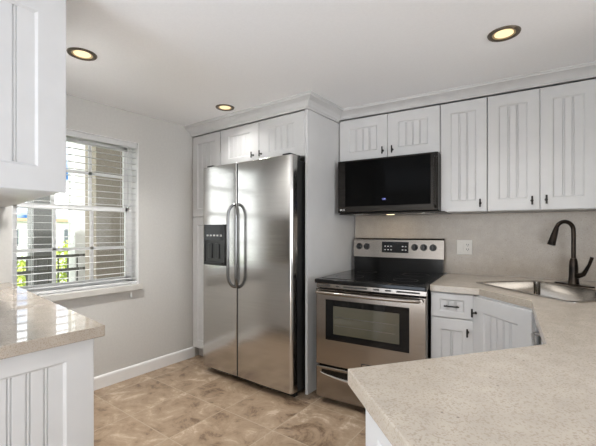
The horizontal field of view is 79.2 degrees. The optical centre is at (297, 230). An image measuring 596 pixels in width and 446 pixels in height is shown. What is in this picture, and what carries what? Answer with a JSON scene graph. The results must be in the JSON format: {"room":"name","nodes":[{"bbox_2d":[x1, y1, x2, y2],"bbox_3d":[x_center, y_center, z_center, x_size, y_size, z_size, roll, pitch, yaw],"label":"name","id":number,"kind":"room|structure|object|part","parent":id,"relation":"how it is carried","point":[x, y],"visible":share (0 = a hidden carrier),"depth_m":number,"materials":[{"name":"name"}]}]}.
{"room":"kitchen","nodes":[
{"label":"kitchen","id":0,"kind":"room"},
{"bbox_2d":[0,94,209,376],"bbox_3d":[-2.638,0.117,1.648,0.200,2.285,8.500,0,0,37],"label":"wall","id":1,"kind":"structure","parent":0,"point":[156,321],"depth_m":3.24,"materials":[{"name":"paint"}]},
{"bbox_2d":[0,0,65,206],"bbox_3d":[-1.628,-0.558,1.714,1.338,0.800,0.800,0,0,37],"label":"upper cabinet","id":2,"kind":"object","parent":1,"relation":"attached to","point":[32,32],"visible":1,"depth_m":1.41,"materials":[{"name":"white paint"}]},
{"bbox_2d":[12,128,142,301],"bbox_3d":[-1.717,-0.130,2.831,0.208,1.280,0.938,0,0,37],"label":"window","id":3,"kind":"structure","parent":1,"relation":"in","point":[133,196],"depth_m":2.97,"materials":[{"name":"paint"}]},
{"bbox_3d":[-1.762,0.117,2.865,0.025,0.643,0.844,0,0,37],"label":"sash","id":4,"kind":"part","parent":3,"relation":"part of","materials":[{"name":"paint"}]},
{"bbox_2d":[13,129,136,296],"bbox_3d":[-1.672,-0.102,2.799,0.124,1.329,0.882,0,0,37],"label":"window blind","id":5,"kind":"object","parent":3,"relation":"attached to","point":[69,133],"visible":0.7,"depth_m":2.87,"materials":[{"name":"white plastic"}]},
{"bbox_3d":[-1.699,-0.143,2.819,0.037,1.165,0.644,0,0,37],"label":"ladder cord","id":6,"kind":"part","parent":5,"relation":"part of","materials":[{"name":"white fabric"}]},
{"bbox_3d":[-1.699,0.447,2.819,0.050,0.018,0.882,0,0,37],"label":"rail","id":7,"kind":"part","parent":5,"relation":"part of","materials":[{"name":"white plastic"}]},
{"bbox_3d":[-1.436,-0.101,3.073,0.057,1.270,0.012,0,0,37],"label":"pull cord","id":8,"kind":"part","parent":5,"relation":"part of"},
{"bbox_3d":[-1.776,-0.152,2.875,0.060,1.235,0.898,0,0,37],"label":"frame","id":9,"kind":"part","parent":3,"relation":"part of","materials":[{"name":"paint"}]},
{"bbox_3d":[-1.786,-0.455,2.883,0.025,0.570,0.844,0,0,37],"label":"sash","id":10,"kind":"part","parent":3,"relation":"part of","materials":[{"name":"paint"}]},
{"bbox_3d":[-1.648,0.485,2.780,0.037,0.049,0.938,0,0,37],"label":"sill","id":11,"kind":"part","parent":3,"relation":"part of","materials":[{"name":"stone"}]},
{"bbox_2d":[94,347,194,390],"bbox_3d":[-1.525,1.209,2.966,0.015,0.102,1.623,0,0,37],"label":"baseboard","id":12,"kind":"structure","parent":1,"relation":"attached to","point":[101,381],"depth_m":3.16,"materials":[{"name":"paint"}]},
{"bbox_2d":[94,355,365,445],"bbox_3d":[0.373,1.310,-0.588,7.700,0.100,8.500,0,0,37],"label":"floor","id":13,"kind":"structure","parent":0,"point":[188,402],"depth_m":2.46,"materials":[{"name":"tile"}]},
{"bbox_2d":[0,339,93,445],"bbox_3d":[-1.518,0.824,1.630,1.580,0.872,0.797,0,0,37],"label":"base cabinet","id":14,"kind":"object","parent":13,"relation":"on","point":[47,395],"visible":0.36,"depth_m":1.22,"materials":[{"name":"white paint"}]},
{"bbox_2d":[0,282,104,359],"bbox_3d":[-1.514,0.365,1.613,1.641,0.041,0.785,0,0,37],"label":"countertop","id":15,"kind":"structure","parent":14,"relation":"on","point":[30,322],"depth_m":1.33,"materials":[{"name":"stone"}]},
{"bbox_2d":[193,131,220,355],"bbox_3d":[-0.658,0.162,3.793,0.410,2.197,0.780,0,0,37],"label":"pantry cabinet","id":16,"kind":"object","parent":13,"relation":"on","point":[206,148],"visible":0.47,"depth_m":3.55,"materials":[{"name":"white paint"}]},
{"bbox_3d":[-0.886,0.510,3.489,0.403,1.290,0.020,0,0,37],"label":"door","id":17,"kind":"part","parent":16,"relation":"part of","materials":[{"name":"white paint"}]},
{"bbox_3d":[-0.886,-0.536,3.489,0.403,0.793,0.020,0,0,37],"label":"door","id":18,"kind":"part","parent":16,"relation":"part of","materials":[{"name":"white paint"}]},
{"bbox_2d":[203,153,304,396],"bbox_3d":[-0.207,0.341,3.243,1.004,1.838,0.940,0,0,37],"label":"refrigerator","id":19,"kind":"object","parent":13,"relation":"on","point":[254,210],"visible":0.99,"depth_m":2.83,"materials":[{"name":"silver metal"}]},
{"bbox_3d":[-0.719,0.018,3.110,0.243,0.125,0.020,0,0,37],"label":"control panel","id":20,"kind":"part","parent":19,"relation":"part of","materials":[{"name":"black plastic"}]},
{"bbox_3d":[-0.659,0.317,3.116,0.430,1.757,0.075,0,0,37],"label":"freezer door","id":21,"kind":"part","parent":19,"relation":"part of","materials":[{"name":"silver metal"}]},
{"bbox_3d":[-0.550,0.121,2.956,0.077,0.702,0.025,0,0,-25],"label":"handle","id":22,"kind":"part","parent":19,"relation":"part of","materials":[{"name":"metal"}]},
{"bbox_3d":[-0.494,0.121,2.915,0.025,0.702,0.077,0,0,8],"label":"handle","id":23,"kind":"part","parent":19,"relation":"part of","materials":[{"name":"metal"}]},
{"bbox_3d":[-0.251,0.317,2.812,0.560,1.757,0.075,0,0,37],"label":"door","id":24,"kind":"part","parent":19,"relation":"part of","materials":[{"name":"silver metal"}]},
{"bbox_2d":[221,109,354,394],"bbox_3d":[-0.105,0.161,3.357,0.991,2.199,0.806,0,0,37],"label":"tall cabinet","id":25,"kind":"object","parent":13,"relation":"on","point":[329,235],"visible":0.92,"depth_m":2.95,"materials":[{"name":"white paint"}]},
{"bbox_3d":[-0.522,-0.758,3.219,0.481,0.349,0.020,0,0,37],"label":"door","id":26,"kind":"part","parent":25,"relation":"part of","materials":[{"name":"white paint"}]},
{"bbox_2d":[184,91,343,136],"bbox_3d":[-0.342,-0.983,3.305,1.510,0.085,0.572,0,0,37],"label":"trim","id":27,"kind":"structure","parent":25,"relation":"attached to","point":[310,100],"depth_m":2.97,"materials":[{"name":"white paint"}]},
{"bbox_3d":[-0.134,-0.758,2.931,0.478,0.349,0.020,0,0,37],"label":"door","id":28,"kind":"part","parent":25,"relation":"part of","materials":[{"name":"white paint"}]},
{"bbox_3d":[0.294,0.161,3.081,0.022,2.199,0.772,0,0,37],"label":"panel","id":29,"kind":"part","parent":25,"relation":"part of","materials":[{"name":"white paint"}]},
{"bbox_2d":[366,410,391,445],"bbox_3d":[0.768,0.824,0.822,1.251,0.873,0.696,0,0,-17],"label":"base cabinet","id":30,"kind":"object","parent":13,"relation":"on","point":[375,436],"visible":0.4,"depth_m":0.83,"materials":[{"name":"white paint"}]},
{"bbox_2d":[348,273,595,445],"bbox_3d":[1.025,0.365,1.438,1.199,0.040,2.824,0,0,31],"label":"countertop","id":31,"kind":"structure","parent":30,"relation":"on","point":[544,394],"depth_m":0.79,"materials":[{"name":"stone"}]},
{"bbox_2d":[476,280,595,302],"bbox_3d":[1.479,0.440,2.107,0.490,0.201,0.705,0,0,-10],"label":"sink","id":32,"kind":"object","parent":31,"relation":"in","point":[555,291],"visible":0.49,"depth_m":2.31,"materials":[{"name":"metal"}]},
{"bbox_2d":[547,220,594,287],"bbox_3d":[1.700,0.136,2.284,0.180,0.417,0.265,0,0,-10],"label":"faucet","id":33,"kind":"object","parent":31,"relation":"on","point":[574,275],"visible":1,"depth_m":2.29,"materials":[{"name":"brown metal"}]},
{"bbox_3d":[1.707,0.061,2.303,0.127,0.267,0.025,0,0,7],"label":"spout","id":34,"kind":"part","parent":33,"relation":"part of","materials":[{"name":"brown metal"}]},
{"bbox_3d":[1.758,0.341,2.297,0.060,0.008,0.260,0,0,-10],"label":"deck plate","id":35,"kind":"part","parent":33,"relation":"part of","materials":[{"name":"brown metal"}]},
{"bbox_3d":[1.771,0.228,2.222,0.035,0.143,0.118,0,0,-10],"label":"lever","id":36,"kind":"part","parent":33,"relation":"part of","materials":[{"name":"brown metal"}]},
{"bbox_2d":[315,238,444,407],"bbox_3d":[0.658,0.662,2.776,0.790,1.196,0.884,0,0,31],"label":"range","id":37,"kind":"object","parent":13,"relation":"on","point":[378,311],"visible":0.84,"depth_m":2.52,"materials":[{"name":"silver metal"}]},
{"bbox_3d":[0.458,1.041,2.435,0.702,0.042,0.029,0,0,31],"label":"handle","id":38,"kind":"part","parent":37,"relation":"part of","materials":[{"name":"metal"}]},
{"bbox_3d":[0.479,1.094,2.467,0.778,0.228,0.048,0,0,31],"label":"drawer","id":39,"kind":"part","parent":37,"relation":"part of","materials":[{"name":"metal"}]},
{"bbox_3d":[0.449,0.442,2.422,0.753,0.027,0.061,0,0,31],"label":"handle","id":40,"kind":"part","parent":37,"relation":"part of","materials":[{"name":"metal"}]},
{"bbox_3d":[0.478,0.693,2.466,0.778,0.550,0.050,0,0,31],"label":"oven door","id":41,"kind":"part","parent":37,"relation":"part of","materials":[{"name":"metal"}]},
{"bbox_3d":[0.482,0.397,2.472,0.780,0.034,0.036,0,0,31],"label":"vent trim","id":42,"kind":"part","parent":37,"relation":"part of","materials":[{"name":"metal"}]},
{"bbox_2d":[315,269,444,291],"bbox_3d":[0.651,0.362,2.758,0.784,0.031,0.762,0,0,31],"label":"cooktop","id":43,"kind":"object","parent":37,"relation":"in","point":[392,280],"depth_m":2.58,"materials":[{"name":"black glass"}]},
{"bbox_3d":[0.860,0.153,3.131,0.776,0.178,0.066,0,0,31],"label":"control panel","id":44,"kind":"part","parent":37,"relation":"part of","materials":[{"name":"metal"}]},
{"bbox_3d":[0.975,0.138,3.018,0.056,0.056,0.028,0,0,31],"label":"knob","id":45,"kind":"part","parent":37,"relation":"part of","materials":[{"name":"black plastic"}]},
{"bbox_3d":[1.102,0.138,2.943,0.056,0.056,0.028,0,0,31],"label":"knob","id":46,"kind":"part","parent":37,"relation":"part of","materials":[{"name":"black plastic"}]},
{"bbox_2d":[431,291,474,357],"bbox_3d":[1.137,0.824,2.551,0.250,0.873,0.754,0,0,31],"label":"base cabinet","id":47,"kind":"object","parent":13,"relation":"on","point":[451,319],"visible":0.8,"depth_m":2.26,"materials":[{"name":"white paint"}]},
{"bbox_3d":[0.967,0.849,2.264,0.246,0.598,0.020,0,0,31],"label":"door","id":48,"kind":"part","parent":47,"relation":"part of","materials":[{"name":"white paint"}]},
{"bbox_3d":[0.967,0.469,2.264,0.246,0.150,0.020,0,0,31],"label":"drawer","id":49,"kind":"part","parent":47,"relation":"part of","materials":[{"name":"white paint"}]},
{"bbox_2d":[471,295,540,352],"bbox_3d":[1.567,0.824,2.132,0.941,0.873,1.047,0,0,31],"label":"base cabinet","id":50,"kind":"object","parent":13,"relation":"on","point":[497,324],"visible":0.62,"depth_m":1.98,"materials":[{"name":"white paint"}]},
{"bbox_2d":[531,332,542,345],"bbox_3d":[1.260,0.824,1.359,0.624,0.873,0.600,0,0,31],"label":"dishwasher","id":51,"kind":"object","parent":13,"relation":"on","point":[533,334],"visible":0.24,"depth_m":1.65,"materials":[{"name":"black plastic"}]},
{"bbox_2d":[66,0,595,132],"bbox_3d":[0.373,-1.075,-0.588,7.700,0.100,8.500,0,0,37],"label":"ceiling","id":52,"kind":"structure","parent":0,"point":[172,61],"depth_m":2.02,"materials":[{"name":"paint"}]},
{"bbox_2d":[66,47,96,60],"bbox_3d":[-1.249,-1.021,2.083,0.154,0.007,0.154,0,0,37],"label":"recessed light","id":53,"kind":"object","parent":52,"relation":"in","point":[84,54],"visible":1,"depth_m":2.08,"materials":[{"name":"brown metal"}]},
{"bbox_2d":[216,104,233,110],"bbox_3d":[-0.605,-1.021,2.984,0.154,0.007,0.154,0,0,37],"label":"recessed light","id":54,"kind":"object","parent":52,"relation":"in","point":[223,107],"visible":1,"depth_m":2.98,"materials":[{"name":"brown metal"}]},
{"bbox_2d":[487,25,520,41],"bbox_3d":[1.069,-1.021,1.868,0.154,0.007,0.154,0,0,37],"label":"recessed light","id":55,"kind":"object","parent":52,"relation":"in","point":[504,33],"visible":1,"depth_m":1.87,"materials":[{"name":"brown metal"}]},
{"bbox_2d":[355,211,584,280],"bbox_3d":[0.884,0.117,3.357,3.416,2.285,0.357,0,0,37],"label":"wall","id":56,"kind":"structure","parent":0,"point":[562,211],"depth_m":2.87,"materials":[{"name":"paint"}]},
{"bbox_2d":[340,105,440,161],"bbox_3d":[0.786,-0.773,3.046,0.828,0.367,0.338,0,0,31],"label":"upper cabinet","id":57,"kind":"object","parent":56,"relation":"attached to","point":[415,131],"visible":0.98,"depth_m":2.90,"materials":[{"name":"white paint"}]},
{"bbox_3d":[0.549,-0.772,3.040,0.421,0.361,0.020,0,0,31],"label":"door","id":58,"kind":"part","parent":57,"relation":"part of","materials":[{"name":"white paint"}]},
{"bbox_3d":[0.905,-0.772,2.830,0.400,0.361,0.020,0,0,31],"label":"door","id":59,"kind":"part","parent":57,"relation":"part of","materials":[{"name":"white paint"}]},
{"bbox_2d":[338,151,450,215],"bbox_3d":[0.786,-0.360,2.975,0.847,0.450,0.421,0,0,31],"label":"microwave","id":60,"kind":"object","parent":56,"relation":"attached to","point":[410,184],"visible":0.99,"depth_m":2.81,"materials":[{"name":"metal"}]},
{"bbox_2d":[340,211,450,215],"bbox_3d":[0.804,-0.142,2.994,0.835,0.010,0.370,0,0,31],"label":"vent hood","id":61,"kind":"object","parent":60,"relation":"attached to","point":[349,213],"depth_m":2.92,"materials":[{"name":"black"}]},
{"bbox_3d":[1.003,-0.364,2.630,0.020,0.392,0.048,0,0,31],"label":"handle","id":62,"kind":"part","parent":60,"relation":"part of","materials":[{"name":"metal"}]},
{"bbox_2d":[441,97,488,213],"bbox_3d":[1.279,-0.548,2.755,0.310,0.817,0.338,0,0,31],"label":"upper cabinet","id":63,"kind":"object","parent":56,"relation":"attached to","point":[464,124],"visible":0.97,"depth_m":2.64,"materials":[{"name":"white paint"}]},
{"bbox_2d":[340,61,595,120],"bbox_3d":[1.211,-0.994,2.579,2.050,0.063,0.100,0,0,31],"label":"trim","id":64,"kind":"structure","parent":56,"relation":"attached to","point":[586,70],"depth_m":2.54,"materials":[{"name":"white paint"}]},
{"bbox_2d":[356,211,595,280],"bbox_3d":[1.405,0.103,2.867,2.000,0.482,0.022,0,0,31],"label":"backsplash","id":65,"kind":"structure","parent":56,"relation":"attached to","point":[503,244],"depth_m":2.75,"materials":[{"name":"stone"}]},
{"bbox_2d":[457,240,471,254],"bbox_3d":[1.336,0.130,2.890,0.112,0.116,0.009,0,0,31],"label":"wall outlet","id":66,"kind":"object","parent":65,"relation":"attached to","point":[463,246],"visible":1,"depth_m":2.89,"materials":[{"name":"white plastic"}]},
{"bbox_2d":[459,243,462,251],"bbox_3d":[1.314,0.130,2.901,0.034,0.070,0.004,0,0,31],"label":"rocker switch","id":67,"kind":"object","parent":66,"relation":"attached to","point":[460,244],"depth_m":2.90,"materials":[{"name":"white plastic"}]},
{"bbox_2d":[465,243,469,251],"bbox_3d":[1.356,0.130,2.877,0.034,0.070,0.004,0,0,31],"label":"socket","id":68,"kind":"object","parent":66,"relation":"attached to","point":[467,245],"depth_m":2.88,"materials":[{"name":"grey plastic"}]},
{"bbox_2d":[488,79,595,212],"bbox_3d":[1.680,-0.548,2.517,0.614,0.817,0.338,0,0,31],"label":"upper cabinet","id":69,"kind":"object","parent":56,"relation":"attached to","point":[542,141],"visible":1,"depth_m":2.39,"materials":[{"name":"white paint"}]},
{"bbox_3d":[1.484,-0.547,2.487,0.307,0.811,0.020,0,0,31],"label":"door","id":70,"kind":"part","parent":69,"relation":"part of","materials":[{"name":"white paint"}]},
{"bbox_3d":[1.749,-0.547,2.330,0.303,0.811,0.020,0,0,31],"label":"door","id":71,"kind":"part","parent":69,"relation":"part of","materials":[{"name":"white paint"}]},
{"label":"outside","id":72,"kind":"structure","parent":0,"visible":0},
{"bbox_3d":[-17.710,4.310,31.837,53.600,0.100,90.000,0,0,37],"label":"ground","id":73,"kind":"structure","parent":72,"visible":0},
{"bbox_2d":[17,255,56,286],"bbox_3d":[-6.985,2.429,9.042,1.614,3.667,1.531,0,0,37],"label":"tree","id":74,"kind":"object","parent":73,"relation":"on","point":[22,263],"visible":0.05,"depth_m":8.95,"materials":[{"name":"green plant"}]},
{"bbox_2d":[17,218,67,286],"bbox_3d":[-19.315,1.710,24.309,4.600,5.100,26.600,0,0,37],"label":"apartment building","id":75,"kind":"structure","parent":73,"relation":"on","point":[61,224],"depth_m":23.86,"materials":[{"name":"white paint"}]},
{"bbox_2d":[56,240,67,282],"bbox_3d":[-6.423,2.226,10.637,1.744,4.073,1.744,0,0,37],"label":"tree","id":76,"kind":"object","parent":73,"relation":"on","point":[66,245],"visible":0.08,"depth_m":10.22,"materials":[{"name":"green plant"}]},
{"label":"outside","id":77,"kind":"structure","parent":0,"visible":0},
{"bbox_3d":[-2.065,1.410,5.270,3.200,0.200,18.000,0,0,37],"label":"floor","id":78,"kind":"structure","parent":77,"visible":0},
{"bbox_2d":[27,196,51,285],"bbox_3d":[-3.715,-0.415,5.188,0.250,3.450,0.240,0,0,37],"label":"porch column","id":79,"kind":"structure","parent":78,"relation":"on","point":[41,232],"depth_m":5.10,"materials":[{"name":"grey paint"}]},
{"bbox_2d":[17,254,84,285],"bbox_3d":[-2.856,0.819,5.547,0.050,0.982,6.500,0,0,37],"label":"balcony railing","id":80,"kind":"object","parent":78,"relation":"on","point":[58,269],"visible":0.06,"depth_m":4.85,"materials":[{"name":"metal"}]},
{"bbox_3d":[-2.856,0.540,5.547,0.040,0.044,6.500,0,0,37],"label":"rail","id":81,"kind":"part","parent":80,"relation":"part of","materials":[{"name":"metal"}]},
{"bbox_3d":[-2.856,0.350,5.547,0.040,0.044,6.500,0,0,37],"label":"rail","id":82,"kind":"part","parent":80,"relation":"part of","materials":[{"name":"metal"}]},
{"bbox_2d":[68,142,84,281],"bbox_3d":[-3.393,-0.415,5.621,0.250,3.450,0.260,0,0,37],"label":"porch column","id":83,"kind":"structure","parent":78,"relation":"on","point":[76,225],"depth_m":5.50,"materials":[{"name":"white paint"}]},
{"bbox_2d":[85,145,123,279],"bbox_3d":[-1.411,-0.415,6.067,0.300,3.450,3.940,0,0,37],"label":"wall","id":84,"kind":"structure","parent":78,"relation":"on","point":[112,229],"depth_m":4.52,"materials":[{"name":"beige paint"}]}
]}

